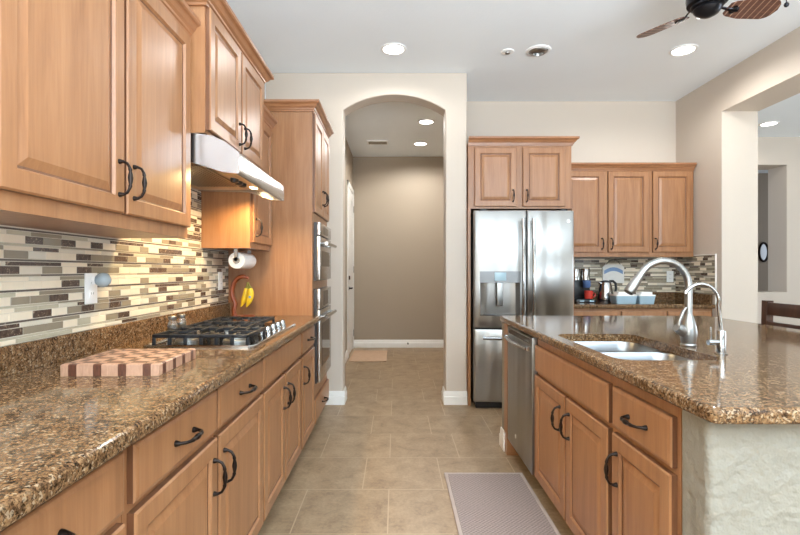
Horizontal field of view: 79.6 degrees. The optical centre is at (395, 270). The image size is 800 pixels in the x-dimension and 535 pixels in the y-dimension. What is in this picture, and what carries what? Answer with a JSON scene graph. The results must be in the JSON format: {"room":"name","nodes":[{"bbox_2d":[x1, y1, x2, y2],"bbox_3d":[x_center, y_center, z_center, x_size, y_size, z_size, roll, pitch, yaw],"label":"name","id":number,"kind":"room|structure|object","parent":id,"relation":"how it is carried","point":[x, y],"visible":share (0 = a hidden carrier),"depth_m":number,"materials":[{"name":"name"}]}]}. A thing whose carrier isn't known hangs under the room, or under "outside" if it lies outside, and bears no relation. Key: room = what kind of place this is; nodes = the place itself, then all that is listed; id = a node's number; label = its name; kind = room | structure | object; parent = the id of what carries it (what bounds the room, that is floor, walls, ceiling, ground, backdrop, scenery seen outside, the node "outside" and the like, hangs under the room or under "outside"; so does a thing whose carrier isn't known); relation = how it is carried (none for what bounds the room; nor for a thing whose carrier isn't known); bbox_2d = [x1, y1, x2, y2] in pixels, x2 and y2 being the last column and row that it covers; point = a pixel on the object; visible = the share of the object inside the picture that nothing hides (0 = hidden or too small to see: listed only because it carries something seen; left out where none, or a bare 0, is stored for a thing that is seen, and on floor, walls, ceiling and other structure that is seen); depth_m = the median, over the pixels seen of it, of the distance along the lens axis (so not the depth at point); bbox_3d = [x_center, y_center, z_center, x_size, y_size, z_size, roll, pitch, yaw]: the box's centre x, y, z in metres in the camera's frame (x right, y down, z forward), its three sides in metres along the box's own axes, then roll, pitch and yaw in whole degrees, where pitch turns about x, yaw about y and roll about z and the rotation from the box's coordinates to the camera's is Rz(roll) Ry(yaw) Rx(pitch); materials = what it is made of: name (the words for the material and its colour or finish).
{"room":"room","nodes":[
{"label":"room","id":0,"kind":"room"},
{"bbox_2d":[5,84,352,351],"bbox_3d":[-1.008,-0.295,0.350,0.695,3.060,14.700,0,0,0],"label":"wall","id":1,"kind":"structure","parent":0,"point":[348,155],"depth_m":6.69,"materials":[{"name":"paint"}]},
{"bbox_2d":[84,273,96,303],"bbox_3d":[-1.191,0.070,1.877,0.009,0.120,0.072,0,0,0],"label":"wall outlet","id":2,"kind":"object","parent":1,"relation":"attached to","point":[90,290],"visible":0.94,"depth_m":1.86,"materials":[{"name":"white plastic"}]},
{"bbox_2d":[89,279,94,297],"bbox_3d":[-1.188,0.070,1.877,0.003,0.072,0.032,0,0,0],"label":"receptacle","id":3,"kind":"object","parent":2,"relation":"attached to","point":[91,286],"depth_m":1.87,"materials":[{"name":"white plastic"}]},
{"bbox_2d":[91,273,111,286],"bbox_3d":[-1.153,0.037,1.885,0.067,0.057,0.058,0,0,0],"label":"night light","id":4,"kind":"object","parent":2,"relation":"attached to","point":[101,279],"visible":1,"depth_m":1.87,"materials":[{"name":"white plastic"}]},
{"bbox_2d":[0,0,200,237],"bbox_3d":[-1.019,-0.609,1.561,0.368,0.940,1.132,0,0,0],"label":"upper cabinet","id":5,"kind":"object","parent":1,"relation":"attached to","point":[95,95],"visible":1,"depth_m":1.43,"materials":[{"name":"brown wood"}]},
{"bbox_2d":[0,225,227,346],"bbox_3d":[-1.200,0.046,1.714,0.008,0.369,3.428,0,0,0],"label":"backsplash","id":6,"kind":"structure","parent":1,"relation":"attached to","point":[42,272],"depth_m":1.86,"materials":[{"name":"tile"}]},
{"bbox_2d":[119,189,200,247],"bbox_3d":[-1.200,-0.309,2.515,0.008,0.341,0.874,0,0,0],"label":"backsplash","id":7,"kind":"structure","parent":1,"relation":"attached to","point":[193,239],"depth_m":2.82,"materials":[{"name":"tile"}]},
{"bbox_2d":[218,272,222,289],"bbox_3d":[-1.191,0.070,3.260,0.009,0.120,0.072,0,0,0],"label":"wall outlet","id":8,"kind":"object","parent":1,"relation":"attached to","point":[220,274],"visible":1,"depth_m":3.25,"materials":[{"name":"white plastic"}]},
{"bbox_2d":[185,0,273,169],"bbox_3d":[-0.983,-0.907,2.515,0.440,0.620,1.000,0,0,0],"label":"upper cabinet","id":9,"kind":"object","parent":1,"relation":"attached to","point":[229,75],"visible":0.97,"depth_m":2.28,"materials":[{"name":"brown wood"}]},
{"bbox_2d":[201,105,277,250],"bbox_3d":[-1.019,-0.603,3.191,0.368,0.927,0.472,0,0,0],"label":"upper cabinet","id":10,"kind":"object","parent":1,"relation":"attached to","point":[230,221],"visible":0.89,"depth_m":2.96,"materials":[{"name":"brown wood"}]},
{"bbox_2d":[233,249,250,262],"bbox_3d":[-1.020,-0.092,3.200,0.038,0.092,0.291,0,0,0],"label":"paper towel holder","id":11,"kind":"object","parent":10,"relation":"attached to","point":[236,259],"visible":0.47,"depth_m":3.05,"materials":[{"name":"silver metal"}]},
{"bbox_2d":[228,252,255,268],"bbox_3d":[-1.020,-0.065,3.197,0.106,0.106,0.255,0,0,0],"label":"paper towel roll","id":12,"kind":"object","parent":11,"relation":"on","point":[247,261],"visible":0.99,"depth_m":3.08,"materials":[{"name":"white paper"}]},
{"bbox_2d":[347,180,353,357],"bbox_3d":[-0.657,-0.020,7.205,0.065,2.510,0.930,0,0,0],"label":"door","id":13,"kind":"structure","parent":1,"relation":"in","point":[350,192],"depth_m":7.20,"materials":[{"name":"white paint"}]},
{"bbox_2d":[325,340,443,404],"bbox_3d":[0.655,1.173,6.053,2.690,0.125,3.293,0,0,0],"label":"baseboard","id":14,"kind":"structure","parent":1,"relation":"attached to","point":[357,343],"depth_m":7.68,"materials":[{"name":"white paint"}]},
{"bbox_2d":[191,133,283,200],"bbox_3d":[-0.937,-0.505,2.496,0.518,0.177,0.832,0,0,0],"label":"range hood","id":15,"kind":"object","parent":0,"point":[216,166],"visible":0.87,"depth_m":2.30,"materials":[{"name":"silver metal"}]},
{"bbox_2d":[266,73,466,390],"bbox_3d":[-0.275,-0.295,4.522,1.860,3.060,0.196,0,0,0],"label":"wall","id":16,"kind":"structure","parent":0,"point":[340,95],"depth_m":4.42,"materials":[{"name":"paint"}]},
{"bbox_2d":[442,386,466,404],"bbox_3d":[0.547,1.173,4.513,0.216,0.125,0.213,0,0,0],"label":"baseboard","id":17,"kind":"structure","parent":16,"relation":"attached to","point":[448,397],"depth_m":4.41,"materials":[{"name":"white paint"}]},
{"bbox_2d":[353,157,443,339],"bbox_3d":[0.645,-0.295,7.760,2.910,3.060,0.120,0,0,0],"label":"wall","id":18,"kind":"structure","parent":0,"point":[399,201],"depth_m":7.70,"materials":[{"name":"paint"}]},
{"bbox_2d":[258,348,573,534],"bbox_3d":[3.550,1.285,1.250,9.900,0.100,16.700,0,0,0],"label":"floor","id":19,"kind":"structure","parent":0,"point":[374,463],"depth_m":3.14,"materials":[{"name":"tile"}]},
{"bbox_2d":[0,451,124,534],"bbox_3d":[-0.868,0.797,0.772,0.670,0.875,0.543,0,0,0],"label":"base cabinet","id":20,"kind":"object","parent":19,"relation":"on","point":[93,504],"visible":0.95,"depth_m":0.90,"materials":[{"name":"brown wood"}]},
{"bbox_2d":[121,359,262,534],"bbox_3d":[-0.868,0.797,1.573,0.670,0.875,1.053,0,0,0],"label":"base cabinet","id":21,"kind":"object","parent":19,"relation":"on","point":[199,472],"visible":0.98,"depth_m":1.46,"materials":[{"name":"brown wood"}]},
{"bbox_2d":[0,303,320,530],"bbox_3d":[-0.871,0.295,1.714,0.665,0.128,3.428,0,0,0],"label":"countertop","id":22,"kind":"structure","parent":21,"relation":"on","point":[55,430],"depth_m":1.22,"materials":[{"name":"brown stone"}]},
{"bbox_2d":[60,348,195,376],"bbox_3d":[-0.874,0.303,1.603,0.295,0.036,0.295,0,0,-2],"label":"cutting board","id":23,"kind":"object","parent":22,"relation":"on","point":[114,362],"visible":1,"depth_m":1.50,"materials":[{"name":"beige wood"}]},
{"bbox_2d":[167,316,176,330],"bbox_3d":[-1.120,0.274,2.405,0.046,0.094,0.046,0,0,0],"label":"spice jar","id":24,"kind":"object","parent":22,"relation":"on","point":[172,323],"visible":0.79,"depth_m":2.39,"materials":[{"name":"clear glass"}]},
{"bbox_2d":[177,314,185,327],"bbox_3d":[-1.120,0.274,2.505,0.046,0.094,0.046,0,0,0],"label":"spice jar","id":25,"kind":"object","parent":22,"relation":"on","point":[181,321],"visible":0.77,"depth_m":2.49,"materials":[{"name":"clear glass"}]},
{"bbox_2d":[143,317,295,347],"bbox_3d":[-0.822,0.295,2.410,0.467,0.052,0.850,0,0,0],"label":"gas cooktop","id":26,"kind":"object","parent":22,"relation":"in","point":[219,332],"visible":1,"depth_m":2.15,"materials":[{"name":"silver metal"}]},
{"bbox_2d":[230,274,254,316],"bbox_3d":[-1.030,0.173,3.250,0.149,0.295,0.149,0,0,45],"label":"hook","id":27,"kind":"object","parent":22,"relation":"on","point":[242,276],"visible":0.89,"depth_m":3.23,"materials":[{"name":"brown wood"}]},
{"bbox_2d":[241,282,247,306],"bbox_3d":[-1.026,0.163,3.260,0.060,0.167,0.039,0,0,-8],"label":"banana","id":28,"kind":"object","parent":27,"relation":"hanging from","point":[244,295],"visible":0.81,"depth_m":3.25,"materials":[{"name":"yellow food"}]},
{"bbox_2d":[246,282,253,306],"bbox_3d":[-0.977,0.163,3.215,0.047,0.168,0.043,0,0,36],"label":"banana","id":29,"kind":"object","parent":27,"relation":"hanging from","point":[250,294],"visible":1,"depth_m":3.20,"materials":[{"name":"yellow food"}]},
{"bbox_2d":[259,334,300,521],"bbox_3d":[-0.868,0.797,2.522,0.670,0.875,0.843,0,0,0],"label":"base cabinet","id":30,"kind":"object","parent":19,"relation":"on","point":[281,391],"visible":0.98,"depth_m":2.38,"materials":[{"name":"brown wood"}]},
{"bbox_2d":[228,99,333,422],"bbox_3d":[-0.868,0.016,3.769,0.670,2.438,0.793,0,0,0],"label":"tall cabinet","id":31,"kind":"object","parent":19,"relation":"on","point":[281,279],"visible":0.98,"depth_m":3.43,"materials":[{"name":"brown wood"}]},
{"bbox_2d":[314,286,336,383],"bbox_3d":[-0.547,0.478,3.780,0.100,0.686,0.600,0,0,0],"label":"wall oven","id":32,"kind":"object","parent":31,"relation":"attached to","point":[322,296],"visible":1,"depth_m":3.60,"materials":[{"name":"silver metal"}]},
{"bbox_2d":[314,222,336,280],"bbox_3d":[-0.547,-0.138,3.780,0.100,0.426,0.600,0,0,0],"label":"wall oven","id":33,"kind":"object","parent":31,"relation":"attached to","point":[322,245],"visible":1,"depth_m":3.56,"materials":[{"name":"silver metal"}]},
{"bbox_2d":[299,325,315,449],"bbox_3d":[-0.868,0.797,3.187,0.670,0.875,0.481,0,0,0],"label":"base cabinet","id":34,"kind":"object","parent":19,"relation":"on","point":[307,356],"visible":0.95,"depth_m":3.14,"materials":[{"name":"brown wood"}]},
{"bbox_2d":[349,350,387,361],"bbox_3d":[-0.385,1.229,6.930,0.510,0.012,0.860,0,0,0],"label":"door mat","id":35,"kind":"object","parent":19,"relation":"on","point":[358,355],"visible":1,"depth_m":6.83,"materials":[{"name":"beige fabric"}]},
{"bbox_2d":[444,473,560,534],"bbox_3d":[0.528,1.230,2.131,0.473,0.010,1.563,0,0,0],"label":"floor mat","id":36,"kind":"object","parent":19,"relation":"on","point":[482,503],"visible":1,"depth_m":2.50,"materials":[{"name":"fabric"}]},
{"bbox_2d":[504,323,517,454],"bbox_3d":[1.067,0.797,3.247,0.651,0.876,0.082,0,0,0],"label":"end panel","id":37,"kind":"object","parent":19,"relation":"on","point":[509,449],"visible":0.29,"depth_m":3.22,"materials":[{"name":"brown wood"}]},
{"bbox_2d":[467,209,573,407],"bbox_3d":[1.124,0.336,4.673,0.932,1.799,1.005,0,0,0],"label":"refrigerator","id":38,"kind":"object","parent":19,"relation":"on","point":[522,261],"depth_m":4.27,"materials":[{"name":"silver metal"}]},
{"bbox_2d":[504,326,537,475],"bbox_3d":[1.022,0.799,2.913,0.663,0.872,0.575,0,0,0],"label":"dishwasher","id":39,"kind":"object","parent":19,"relation":"on","point":[521,346],"visible":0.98,"depth_m":2.82,"materials":[{"name":"silver metal"}]},
{"bbox_2d":[535,339,666,534],"bbox_3d":[1.043,0.797,2.155,0.670,0.875,0.923,0,0,0],"label":"base cabinet","id":40,"kind":"object","parent":19,"relation":"on","point":[574,427],"visible":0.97,"depth_m":2.03,"materials":[{"name":"brown wood"}]},
{"bbox_2d":[574,308,711,316],"bbox_3d":[2.322,0.797,4.842,1.384,0.875,0.666,0,0,0],"label":"base cabinet","id":41,"kind":"object","parent":19,"relation":"on","point":[577,311],"visible":0.02,"depth_m":4.56,"materials":[{"name":"brown wood"}]},
{"bbox_2d":[574,292,714,307],"bbox_3d":[2.323,0.295,4.856,1.388,0.128,0.643,0,0,0],"label":"countertop","id":42,"kind":"structure","parent":41,"relation":"on","point":[662,299],"depth_m":4.63,"materials":[{"name":"stone"}]},
{"bbox_2d":[574,268,595,302],"bbox_3d":[1.905,0.149,4.924,0.201,0.343,0.252,0,0,0],"label":"coffee maker","id":43,"kind":"object","parent":42,"relation":"on","point":[582,282],"visible":0.73,"depth_m":4.92,"materials":[{"name":"black plastic"}]},
{"bbox_2d":[583,280,590,287],"bbox_3d":[1.940,0.138,4.885,0.076,0.075,0.075,0,0,0],"label":"basket","id":44,"kind":"object","parent":43,"relation":"on","point":[586,283],"depth_m":4.86,"materials":[{"name":"blue plastic"}]},
{"bbox_2d":[584,291,595,298],"bbox_3d":[1.960,0.247,4.854,0.108,0.085,0.084,0,0,31],"label":"mug","id":45,"kind":"object","parent":43,"relation":"on","point":[587,294],"visible":0.98,"depth_m":4.83,"materials":[{"name":"red ceramic"}]},
{"bbox_2d":[597,280,616,302],"bbox_3d":[2.133,0.208,4.875,0.175,0.225,0.157,0,0,-38],"label":"electric kettle","id":46,"kind":"object","parent":42,"relation":"on","point":[605,286],"visible":0.85,"depth_m":4.82,"materials":[{"name":"silver metal"}]},
{"bbox_2d":[609,292,636,303],"bbox_3d":[2.214,0.265,4.680,0.210,0.112,0.164,0,0,0],"label":"storage container","id":47,"kind":"object","parent":42,"relation":"on","point":[616,297],"visible":0.83,"depth_m":4.61,"materials":[{"name":"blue plastic"}]},
{"bbox_2d":[634,292,655,303],"bbox_3d":[2.413,0.265,4.680,0.167,0.112,0.164,0,0,0],"label":"storage container","id":48,"kind":"object","parent":42,"relation":"on","point":[642,297],"visible":0.78,"depth_m":4.61,"materials":[{"name":"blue plastic"}]},
{"bbox_2d":[636,296,654,303],"bbox_3d":[2.413,0.283,4.680,0.165,0.075,0.160,0,0,0],"label":"tub","id":49,"kind":"object","parent":48,"relation":"in","point":[640,299],"depth_m":4.61,"materials":[{"name":"blue plastic"}]},
{"bbox_2d":[604,377,682,534],"bbox_3d":[1.043,0.797,1.496,0.670,0.875,0.391,0,0,0],"label":"base cabinet","id":50,"kind":"object","parent":19,"relation":"on","point":[646,454],"visible":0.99,"depth_m":1.46,"materials":[{"name":"brown wood"}]},
{"bbox_2d":[761,300,799,328],"bbox_3d":[2.158,0.713,2.830,0.445,1.045,0.470,0,0,0],"label":"bar stool","id":51,"kind":"object","parent":19,"relation":"on","point":[769,309],"visible":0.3,"depth_m":2.93,"materials":[{"name":"brown wood"}]},
{"bbox_2d":[226,0,799,172],"bbox_3d":[3.550,-1.875,1.250,9.900,0.100,16.700,0,0,0],"label":"ceiling","id":52,"kind":"structure","parent":0,"point":[596,54],"depth_m":3.95,"materials":[{"name":"paint"}]},
{"bbox_2d":[367,140,387,144],"bbox_3d":[-0.260,-1.819,6.830,0.300,0.012,0.200,0,0,0],"label":"ceiling vent","id":53,"kind":"object","parent":52,"relation":"in","point":[369,142],"visible":1,"depth_m":6.80,"materials":[{"name":"white plastic"}]},
{"bbox_2d":[381,43,405,54],"bbox_3d":[-0.020,-1.820,3.950,0.212,0.010,0.212,0,0,0],"label":"recessed light","id":54,"kind":"object","parent":52,"relation":"in","point":[394,48],"visible":1,"depth_m":3.94,"materials":[{"name":"white glass"}]},
{"bbox_2d":[384,45,402,53],"bbox_3d":[-0.020,-1.822,3.950,0.164,0.001,0.164,0,0,0],"label":"diffuser","id":55,"kind":"object","parent":54,"relation":"attached to","point":[393,49],"depth_m":3.96,"materials":[{"name":"white plastic"}]},
{"bbox_2d":[413,142,427,145],"bbox_3d":[0.353,-1.820,6.900,0.212,0.010,0.212,0,0,0],"label":"recessed light","id":56,"kind":"object","parent":52,"relation":"in","point":[414,143],"visible":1,"depth_m":6.89,"materials":[{"name":"white plastic"}]},
{"bbox_2d":[418,119,434,124],"bbox_3d":[0.370,-1.820,5.880,0.212,0.010,0.212,0,0,0],"label":"recessed light","id":57,"kind":"object","parent":52,"relation":"in","point":[422,121],"visible":1,"depth_m":5.87,"materials":[{"name":"white plastic"}]},
{"bbox_2d":[420,120,432,123],"bbox_3d":[0.370,-1.822,5.880,0.164,0.001,0.164,0,0,0],"label":"diffuser","id":58,"kind":"object","parent":57,"relation":"attached to","point":[424,121],"depth_m":5.87,"materials":[{"name":"white plastic"}]},
{"bbox_2d":[501,48,513,54],"bbox_3d":[0.930,-1.813,4.000,0.110,0.024,0.110,0,0,0],"label":"sprinkler","id":59,"kind":"object","parent":52,"relation":"attached to","point":[508,51],"visible":1,"depth_m":3.98,"materials":[{"name":"white plastic"}]},
{"bbox_2d":[525,45,550,56],"bbox_3d":[1.180,-1.811,3.980,0.208,0.028,0.208,0,0,0],"label":"recessed light","id":60,"kind":"object","parent":52,"relation":"in","point":[536,50],"visible":1,"depth_m":3.95,"materials":[{"name":"white plastic"}]},
{"bbox_2d":[669,44,697,55],"bbox_3d":[2.376,-1.820,3.970,0.212,0.010,0.212,0,0,0],"label":"recessed light","id":61,"kind":"object","parent":52,"relation":"in","point":[685,49],"visible":1,"depth_m":3.96,"materials":[{"name":"white glass"}]},
{"bbox_2d":[672,46,694,54],"bbox_3d":[2.376,-1.822,3.970,0.164,0.001,0.164,0,0,0],"label":"diffuser","id":62,"kind":"object","parent":61,"relation":"attached to","point":[683,50],"depth_m":3.98,"materials":[{"name":"white plastic"}]},
{"bbox_2d":[636,0,780,37],"bbox_3d":[1.939,-1.667,2.854,0.692,0.317,0.765,0,0,0],"label":"ceiling fan","id":63,"kind":"object","parent":52,"relation":"hanging from","point":[701,9],"visible":1,"depth_m":2.86,"materials":[{"name":"wood"}]},
{"bbox_2d":[758,121,779,126],"bbox_3d":[4.630,-1.820,5.960,0.212,0.010,0.212,0,0,0],"label":"recessed light","id":64,"kind":"object","parent":52,"relation":"in","point":[769,123],"visible":1,"depth_m":5.95,"materials":[{"name":"white glass"}]},
{"bbox_2d":[761,122,776,125],"bbox_3d":[4.630,-1.822,5.960,0.164,0.001,0.164,0,0,0],"label":"diffuser","id":65,"kind":"object","parent":64,"relation":"attached to","point":[771,123],"depth_m":5.97,"materials":[{"name":"white plastic"}]},
{"bbox_2d":[467,101,675,161],"bbox_3d":[2.005,-0.295,5.240,2.700,3.060,0.120,0,0,0],"label":"wall","id":66,"kind":"structure","parent":0,"point":[608,131],"depth_m":5.18,"materials":[{"name":"paint"}]},
{"bbox_2d":[467,136,579,213],"bbox_3d":[1.159,-0.888,4.749,0.998,0.647,0.858,0,0,0],"label":"upper cabinet","id":67,"kind":"object","parent":66,"relation":"attached to","point":[504,172],"visible":0.99,"depth_m":4.37,"materials":[{"name":"brown wood"}]},
{"bbox_2d":[569,162,651,257],"bbox_3d":[2.081,-0.609,4.981,0.948,0.940,0.393,0,0,0],"label":"upper cabinet","id":68,"kind":"object","parent":66,"relation":"attached to","point":[610,200],"visible":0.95,"depth_m":4.83,"materials":[{"name":"brown wood"}]},
{"bbox_2d":[602,259,623,282],"bbox_3d":[2.335,0.007,5.160,0.230,0.255,0.019,0,0,0],"label":"sign","id":69,"kind":"object","parent":66,"relation":"attached to","point":[615,272],"visible":0.98,"depth_m":5.15,"materials":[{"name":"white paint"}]},
{"bbox_2d":[574,258,675,291],"bbox_3d":[2.323,0.046,5.175,1.388,0.369,0.008,0,0,0],"label":"backsplash","id":70,"kind":"structure","parent":66,"relation":"attached to","point":[655,279],"depth_m":5.17,"materials":[{"name":"tile"}]},
{"bbox_2d":[635,162,696,257],"bbox_3d":[2.781,-0.609,4.981,0.450,0.940,0.393,0,0,0],"label":"upper cabinet","id":71,"kind":"object","parent":66,"relation":"attached to","point":[670,183],"visible":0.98,"depth_m":4.83,"materials":[{"name":"brown wood"}]},
{"bbox_2d":[667,271,672,281],"bbox_3d":[2.950,0.065,5.166,0.072,0.120,0.009,0,0,0],"label":"wall outlet","id":72,"kind":"object","parent":66,"relation":"attached to","point":[669,273],"visible":1,"depth_m":5.16,"materials":[{"name":"white plastic"}]},
{"bbox_2d":[502,322,799,534],"bbox_3d":[1.350,0.797,2.295,1.200,0.876,2.234,0,0,0],"label":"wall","id":73,"kind":"structure","parent":0,"point":[738,479],"depth_m":1.18,"materials":[{"name":"paint"}]},
{"bbox_2d":[499,427,504,451],"bbox_3d":[0.791,1.173,3.342,0.117,0.125,0.139,0,0,0],"label":"baseboard","id":74,"kind":"structure","parent":73,"relation":"attached to","point":[501,434],"depth_m":3.33,"materials":[{"name":"white paint"}]},
{"bbox_2d":[500,316,799,423],"bbox_3d":[1.472,0.340,2.267,1.475,0.038,2.307,0,0,0],"label":"countertop","id":75,"kind":"structure","parent":73,"relation":"on","point":[758,380],"depth_m":1.69,"materials":[{"name":"stone"}]},
{"bbox_2d":[573,341,690,359],"bbox_3d":[0.994,0.462,2.072,0.428,0.204,0.755,0,0,0],"label":"sink","id":76,"kind":"object","parent":75,"relation":"in","point":[615,349],"visible":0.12,"depth_m":2.29,"materials":[{"name":"metal"}]},
{"bbox_2d":[624,258,697,346],"bbox_3d":[1.119,0.133,2.033,0.316,0.375,0.068,0,0,-3],"label":"kitchen faucet","id":77,"kind":"object","parent":75,"relation":"on","point":[687,329],"visible":0.98,"depth_m":2.02,"materials":[{"name":"silver metal"}]},
{"bbox_2d":[684,282,727,354],"bbox_3d":[1.188,0.183,1.845,0.168,0.275,0.044,0,0,0],"label":"tap","id":78,"kind":"object","parent":75,"relation":"on","point":[720,341],"visible":1,"depth_m":1.84,"materials":[{"name":"silver metal"}]},
{"bbox_2d":[676,27,799,322],"bbox_3d":[3.188,-0.295,1.990,0.335,3.060,6.380,0,0,0],"label":"wall","id":79,"kind":"structure","parent":0,"point":[717,122],"depth_m":4.45,"materials":[{"name":"paint"}]},
{"bbox_2d":[676,255,714,294],"bbox_3d":[3.015,0.040,4.850,0.008,0.381,0.640,0,0,0],"label":"backsplash","id":80,"kind":"structure","parent":79,"relation":"attached to","point":[701,268],"depth_m":4.76,"materials":[{"name":"tile"}]},
{"bbox_2d":[694,254,716,304],"bbox_3d":[3.014,0.082,4.683,0.012,0.478,0.326,0,0,0],"label":"trim","id":81,"kind":"structure","parent":79,"relation":"attached to","point":[703,254],"depth_m":4.52,"materials":[{"name":"white paint"}]},
{"bbox_2d":[758,173,767,290],"bbox_3d":[6.200,-0.295,9.050,4.400,3.060,0.100,0,0,0],"label":"wall","id":82,"kind":"structure","parent":0,"point":[762,177],"depth_m":9.00,"materials":[{"name":"paint"}]},
{"bbox_2d":[758,242,767,261],"bbox_3d":[6.885,-0.345,8.983,0.200,0.380,0.030,0,0,0],"label":"oval mirror","id":83,"kind":"object","parent":82,"relation":"attached to","point":[763,247],"visible":0.92,"depth_m":8.99,"materials":[{"name":"mirror"}]},
{"bbox_2d":[758,137,799,324],"bbox_3d":[5.878,-0.295,6.725,5.045,3.060,0.330,0,0,0],"label":"wall","id":84,"kind":"structure","parent":0,"point":[780,156],"depth_m":6.56,"materials":[{"name":"paint"}]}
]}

